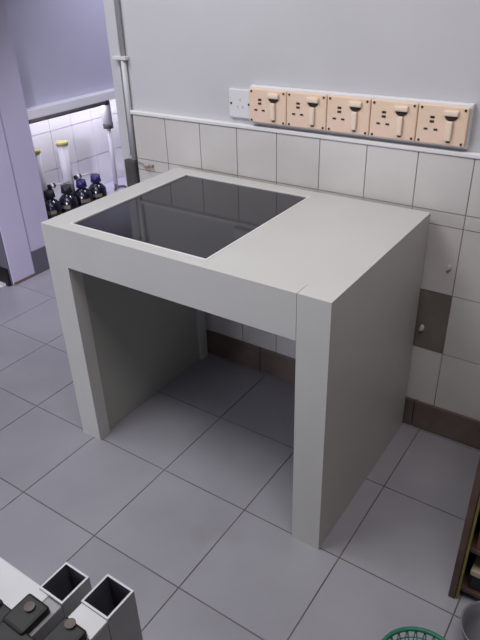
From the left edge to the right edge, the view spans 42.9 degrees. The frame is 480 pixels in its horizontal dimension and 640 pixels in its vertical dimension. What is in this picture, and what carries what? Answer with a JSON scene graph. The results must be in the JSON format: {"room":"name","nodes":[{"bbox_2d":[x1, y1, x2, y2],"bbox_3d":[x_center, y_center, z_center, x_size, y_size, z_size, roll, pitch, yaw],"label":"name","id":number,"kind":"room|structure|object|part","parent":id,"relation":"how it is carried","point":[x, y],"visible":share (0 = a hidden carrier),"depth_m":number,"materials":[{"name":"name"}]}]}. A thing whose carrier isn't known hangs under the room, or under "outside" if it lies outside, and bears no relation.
{"room":"commercial kitchen","nodes":[
{"label":"commercial kitchen","id":0,"kind":"room"},
{"bbox_2d":[34,148,67,200],"bbox_3d":[-0.973,-0.717,3.161,0.183,0.352,0.062,-20,35,-28],"label":"dispenser","id":1,"kind":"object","parent":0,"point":[37,150],"depth_m":3.10,"materials":[{"name":"grey plastic"}]},
{"bbox_2d":[47,181,67,188],"bbox_3d":[-0.950,-0.712,3.188,0.026,0.027,0.128,18,36,30],"label":"tap","id":2,"kind":"object","parent":1,"relation":"on","point":[52,185],"depth_m":3.15,"materials":[{"name":"silver metal"}]},
{"bbox_2d":[0,0,125,251],"bbox_3d":[-0.939,-1.756,3.054,0.540,2.700,1.610,18,36,30],"label":"wall","id":3,"kind":"structure","parent":0,"point":[51,50],"depth_m":2.93,"materials":[{"name":"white paint"}]},
{"bbox_2d":[0,117,34,285],"bbox_3d":[-1.334,-1.429,2.520,0.506,2.700,0.140,18,36,30],"label":"trim","id":4,"kind":"structure","parent":3,"relation":"attached to","point":[15,255],"depth_m":2.93,"materials":[{"name":"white paint"}]},
{"bbox_2d":[0,246,49,286],"bbox_3d":[-1.718,0.160,2.376,0.169,0.128,5.100,18,36,30],"label":"baseboard","id":5,"kind":"structure","parent":3,"relation":"attached to","point":[39,256],"depth_m":3.10,"materials":[{"name":"grey paint"}]},
{"bbox_2d":[43,189,62,218],"bbox_3d":[-0.982,-0.603,3.171,0.102,0.147,0.102,18,36,30],"label":"bottle","id":6,"kind":"object","parent":3,"relation":"on","point":[53,206],"visible":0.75,"depth_m":3.14,"materials":[{"name":"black glass"}]},
{"bbox_2d":[28,100,108,123],"bbox_3d":[-0.848,-1.046,3.059,0.028,0.028,0.527,18,36,30],"label":"horizontal bar","id":7,"kind":"object","parent":3,"relation":"attached to","point":[106,102],"visible":1,"depth_m":3.04,"materials":[{"name":"black plastic"}]},
{"bbox_2d":[59,184,78,212],"bbox_3d":[-0.914,-0.645,3.242,0.102,0.143,0.102,-23,37,-32],"label":"bottle","id":8,"kind":"object","parent":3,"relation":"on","point":[68,201],"visible":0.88,"depth_m":3.21,"materials":[{"name":"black glass"}]},
{"bbox_2d":[26,88,114,119],"bbox_3d":[-0.654,-1.251,3.338,0.078,0.043,1.328,18,36,30],"label":"trim","id":9,"kind":"structure","parent":3,"relation":"attached to","point":[51,108],"depth_m":3.04,"materials":[{"name":"paint"}]},
{"bbox_2d":[29,99,124,200],"bbox_3d":[-0.814,-1.063,3.579,0.023,0.517,1.328,18,36,30],"label":"wall tiles","id":10,"kind":"object","parent":3,"relation":"attached to","point":[85,134],"visible":0.27,"depth_m":3.45,"materials":[{"name":"tile"}]},
{"bbox_2d":[74,179,92,206],"bbox_3d":[-0.855,-0.691,3.317,0.102,0.143,0.102,7,32,15],"label":"bottle","id":11,"kind":"object","parent":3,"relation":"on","point":[84,196],"visible":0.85,"depth_m":3.29,"materials":[{"name":"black glass"}]},
{"bbox_2d":[88,173,106,200],"bbox_3d":[-0.796,-0.737,3.392,0.102,0.143,0.102,18,36,30],"label":"bottle","id":12,"kind":"object","parent":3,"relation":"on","point":[98,190],"visible":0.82,"depth_m":3.36,"materials":[{"name":"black glass"}]},
{"bbox_2d":[101,100,126,190],"bbox_3d":[-0.717,-0.995,3.465,0.101,0.523,0.070,-26,38,-35],"label":"drain pipe","id":13,"kind":"object","parent":3,"relation":"attached to","point":[105,109],"visible":0.91,"depth_m":3.42,"materials":[{"name":"grey plastic"}]},
{"bbox_2d":[55,140,92,194],"bbox_3d":[-0.873,-0.794,3.289,0.183,0.352,0.062,-20,35,-28],"label":"dispenser","id":14,"kind":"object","parent":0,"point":[62,145],"depth_m":3.21,"materials":[{"name":"grey plastic"}]},
{"bbox_2d":[73,172,92,179],"bbox_3d":[-0.849,-0.790,3.315,0.026,0.027,0.128,18,36,30],"label":"tap","id":15,"kind":"object","parent":14,"relation":"on","point":[77,176],"depth_m":3.28,"materials":[{"name":"silver metal"}]},
{"bbox_2d":[0,269,479,639],"bbox_3d":[-0.386,0.632,1.682,4.250,0.060,5.200,18,36,30],"label":"floor","id":16,"kind":"structure","parent":0,"point":[186,501],"depth_m":1.75,"materials":[{"name":"tile"}]},
{"bbox_2d":[0,557,142,639],"bbox_3d":[-0.531,0.651,1.090,0.605,0.514,0.425,18,36,30],"label":"steel frame","id":17,"kind":"object","parent":16,"relation":"on","point":[66,606],"visible":1,"depth_m":0.96,"materials":[{"name":"white metal"}]},
{"bbox_3d":[-0.559,0.419,1.032,0.494,0.016,0.192,18,36,30],"label":"plate","id":18,"kind":"part","parent":17,"relation":"part of","materials":[{"name":"paint"}]},
{"bbox_3d":[-0.386,0.559,0.863,0.031,0.096,0.346,18,36,30],"label":"rail","id":19,"kind":"part","parent":17,"relation":"part of","materials":[{"name":"grey metal"}]},
{"bbox_3d":[-0.325,0.573,0.837,0.055,0.094,0.366,18,36,30],"label":"rail","id":20,"kind":"part","parent":17,"relation":"part of","materials":[{"name":"grey metal"}]},
{"bbox_2d":[41,167,430,549],"bbox_3d":[-0.004,0.042,1.865,0.890,0.751,0.598,18,36,30],"label":"table","id":21,"kind":"object","parent":16,"relation":"on","point":[136,270],"visible":1,"depth_m":1.62,"materials":[{"name":"laminate"}]},
{"bbox_3d":[-0.492,0.106,1.900,0.081,0.632,0.045,18,36,30],"label":"leg","id":22,"kind":"part","parent":21,"relation":"part of","materials":[{"name":"laminate"}]},
{"bbox_3d":[-0.341,-0.016,2.100,0.066,0.632,0.512,18,36,30],"label":"panel","id":23,"kind":"part","parent":21,"relation":"part of","materials":[{"name":"grey paint"}]},
{"bbox_3d":[-0.182,-0.134,2.292,0.081,0.632,0.040,18,36,30],"label":"leg","id":24,"kind":"part","parent":21,"relation":"part of","materials":[{"name":"laminate"}]},
{"bbox_2d":[41,167,430,341],"bbox_3d":[-0.013,-0.230,1.706,0.890,0.118,0.598,18,36,30],"label":"countertop","id":25,"kind":"structure","parent":21,"relation":"on","point":[357,250],"depth_m":1.50,"materials":[{"name":"laminate"}]},
{"bbox_3d":[0.177,0.268,1.470,0.081,0.750,0.045,18,36,30],"label":"leg","id":26,"kind":"part","parent":21,"relation":"part of","materials":[{"name":"paint"}]},
{"bbox_3d":[0.345,0.190,1.711,0.081,0.632,0.552,18,36,30],"label":"panel","id":27,"kind":"part","parent":21,"relation":"part of","materials":[{"name":"laminate"}]},
{"bbox_2d":[382,626,445,639],"bbox_3d":[0.370,0.754,1.269,0.186,0.105,0.186,18,36,30],"label":"mesh basket","id":28,"kind":"object","parent":16,"relation":"on","point":[398,631],"visible":1,"depth_m":1.31,"materials":[{"name":"green plastic"}]},
{"bbox_2d":[448,457,479,598],"bbox_3d":[0.827,0.412,1.302,0.588,0.636,0.310,18,36,30],"label":"wooden rack","id":29,"kind":"object","parent":16,"relation":"on","point":[467,553],"visible":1,"depth_m":1.41,"materials":[{"name":"brown wood"}]},
{"bbox_2d":[460,553,479,598],"bbox_3d":[0.837,0.659,1.449,0.548,0.012,0.289,18,36,30],"label":"shelf","id":30,"kind":"object","parent":29,"relation":"attached to","point":[464,587],"depth_m":1.49,"materials":[{"name":"brown wood"}]},
{"bbox_2d":[468,575,479,591],"bbox_3d":[0.715,0.607,1.483,0.244,0.050,0.228,18,36,30],"label":"case","id":31,"kind":"object","parent":29,"relation":"on","point":[474,582],"visible":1,"depth_m":1.46,"materials":[{"name":"plastic"}]},
{"bbox_2d":[470,555,479,578],"bbox_3d":[0.703,0.575,1.469,0.226,0.018,0.234,18,36,30],"label":"card","id":32,"kind":"object","parent":31,"relation":"on","point":[475,570],"visible":1,"depth_m":1.44,"materials":[{"name":"beige paper"}]},
{"bbox_2d":[470,519,479,555],"bbox_3d":[0.833,0.538,1.378,0.548,0.012,0.289,18,36,30],"label":"shelf","id":33,"kind":"object","parent":29,"relation":"attached to","point":[473,549],"depth_m":1.42,"materials":[{"name":"brown wood"}]},
{"bbox_2d":[476,532,479,548],"bbox_3d":[0.675,0.470,1.429,0.168,0.062,0.230,18,36,30],"label":"carton","id":34,"kind":"object","parent":29,"relation":"on","point":[478,540],"visible":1,"depth_m":1.39,"materials":[{"name":"orange cardboard"}]},
{"bbox_2d":[460,600,479,639],"bbox_3d":[0.556,0.710,1.360,0.136,0.078,0.136,18,36,30],"label":"round bowl","id":35,"kind":"object","parent":16,"relation":"on","point":[470,615],"visible":1,"depth_m":1.40,"materials":[{"name":"grey plastic"}]},
{"bbox_2d":[103,0,479,186],"bbox_3d":[0.742,-0.801,1.334,2.792,2.700,0.146,18,36,30],"label":"wall","id":36,"kind":"structure","parent":0,"point":[185,56],"depth_m":1.72,"materials":[{"name":"paint"}]},
{"bbox_2d":[117,60,130,153],"bbox_3d":[-0.412,-0.755,2.168,0.012,0.330,0.006,18,36,30],"label":"cable trunking","id":37,"kind":"object","parent":36,"relation":"attached to","point":[118,61],"visible":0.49,"depth_m":2.16,"materials":[{"name":"paint"}]},
{"bbox_2d":[112,0,136,159],"bbox_3d":[-0.423,-1.435,1.748,0.060,1.960,0.022,18,36,30],"label":"pipe","id":38,"kind":"object","parent":36,"relation":"attached to","point":[121,57],"visible":1,"depth_m":2.09,"materials":[{"name":"grey plastic"}]},
{"bbox_2d":[124,158,139,186],"bbox_3d":[-0.400,-0.544,2.276,0.052,0.108,0.026,18,36,30],"label":"junction box","id":39,"kind":"object","parent":36,"relation":"attached to","point":[131,166],"visible":0.73,"depth_m":2.26,"materials":[{"name":"grey metal"}]},
{"bbox_3d":[-0.407,-0.539,2.268,0.042,0.096,0.003,18,36,30],"label":"lid","id":40,"kind":"part","parent":39,"relation":"part of","materials":[{"name":"grey metal"}]},
{"bbox_2d":[137,161,153,168],"bbox_3d":[-0.346,-0.559,2.208,0.074,0.018,0.022,18,36,30],"label":"pipe stub","id":41,"kind":"object","parent":36,"relation":"attached to","point":[146,166],"visible":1,"depth_m":2.20,"materials":[{"name":"metal"}]},
{"bbox_2d":[229,88,249,118],"bbox_3d":[0.002,-0.670,1.889,0.084,0.086,0.012,18,36,30],"label":"power socket","id":42,"kind":"object","parent":36,"relation":"attached to","point":[239,107],"visible":0.78,"depth_m":1.89,"materials":[{"name":"white plastic"}]},
{"bbox_2d":[130,110,479,158],"bbox_3d":[0.742,-0.377,1.479,2.712,0.013,0.018,18,36,30],"label":"trim","id":43,"kind":"structure","parent":36,"relation":"attached to","point":[458,153],"depth_m":1.78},
{"bbox_2d":[133,114,479,420],"bbox_3d":[0.757,-0.026,1.684,2.705,0.799,0.014,18,36,30],"label":"tiled wall","id":44,"kind":"structure","parent":36,"relation":"attached to","point":[444,371],"depth_m":1.82,"materials":[{"name":"tile"}]},
{"bbox_2d":[206,329,479,449],"bbox_3d":[0.731,0.353,1.932,2.615,0.106,0.021,18,36,30],"label":"baseboard","id":45,"kind":"structure","parent":36,"relation":"attached to","point":[462,429],"depth_m":2.05,"materials":[{"name":"tile"}]},
{"bbox_2d":[250,84,475,148],"bbox_3d":[0.309,-0.574,1.700,0.660,0.110,0.018,18,36,30],"label":"box","id":46,"kind":"object","parent":36,"relation":"attached to","point":[394,98],"visible":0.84,"depth_m":1.63,"materials":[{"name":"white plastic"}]},
{"bbox_2d":[249,88,286,125],"bbox_3d":[0.082,-0.634,1.818,0.129,0.098,0.018,18,36,30],"label":"power socket","id":47,"kind":"object","parent":46,"relation":"attached to","point":[267,106],"visible":1,"depth_m":1.81,"materials":[{"name":"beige plastic"}]},
{"bbox_2d":[267,93,278,121],"bbox_3d":[0.097,-0.626,1.804,0.038,0.081,0.009,18,36,30],"label":"switch","id":48,"kind":"object","parent":47,"relation":"attached to","point":[272,98],"depth_m":1.80,"materials":[{"name":"beige plastic"}]},
{"bbox_2d":[287,91,327,130],"bbox_3d":[0.190,-0.600,1.753,0.129,0.098,0.018,18,36,30],"label":"power socket","id":49,"kind":"object","parent":46,"relation":"attached to","point":[304,110],"visible":1,"depth_m":1.75,"materials":[{"name":"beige plastic"}]},
{"bbox_2d":[306,97,318,126],"bbox_3d":[0.206,-0.592,1.739,0.038,0.081,0.009,18,36,30],"label":"switch","id":50,"kind":"object","parent":49,"relation":"attached to","point":[312,103],"depth_m":1.74,"materials":[{"name":"beige plastic"}]},
{"bbox_2d":[326,95,371,135],"bbox_3d":[0.298,-0.566,1.688,0.129,0.098,0.018,18,36,30],"label":"power socket","id":51,"kind":"object","parent":46,"relation":"attached to","point":[345,114],"visible":1,"depth_m":1.68,"materials":[{"name":"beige plastic"}]},
{"bbox_2d":[349,101,361,131],"bbox_3d":[0.314,-0.557,1.675,0.038,0.081,0.009,18,36,30],"label":"switch","id":52,"kind":"object","parent":51,"relation":"attached to","point":[355,107],"depth_m":1.67,"materials":[{"name":"beige plastic"}]},
{"bbox_2d":[369,99,418,140],"bbox_3d":[0.407,-0.531,1.624,0.129,0.098,0.018,18,36,30],"label":"power socket","id":53,"kind":"object","parent":46,"relation":"attached to","point":[390,119],"visible":1,"depth_m":1.62,"materials":[{"name":"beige plastic"}]},
{"bbox_2d":[394,105,408,136],"bbox_3d":[0.422,-0.523,1.610,0.038,0.081,0.009,18,36,30],"label":"switch","id":54,"kind":"object","parent":53,"relation":"attached to","point":[401,112],"depth_m":1.61,"materials":[{"name":"beige plastic"}]},
{"bbox_2d":[415,103,470,147],"bbox_3d":[0.515,-0.497,1.559,0.129,0.098,0.018,18,36,30],"label":"power socket","id":55,"kind":"object","parent":46,"relation":"attached to","point":[447,125],"visible":1,"depth_m":1.55,"materials":[{"name":"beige plastic"}]},
{"bbox_2d":[444,110,458,142],"bbox_3d":[0.531,-0.489,1.545,0.038,0.081,0.009,18,36,30],"label":"switch","id":56,"kind":"object","parent":55,"relation":"attached to","point":[451,117],"depth_m":1.54,"materials":[{"name":"beige plastic"}]}
]}

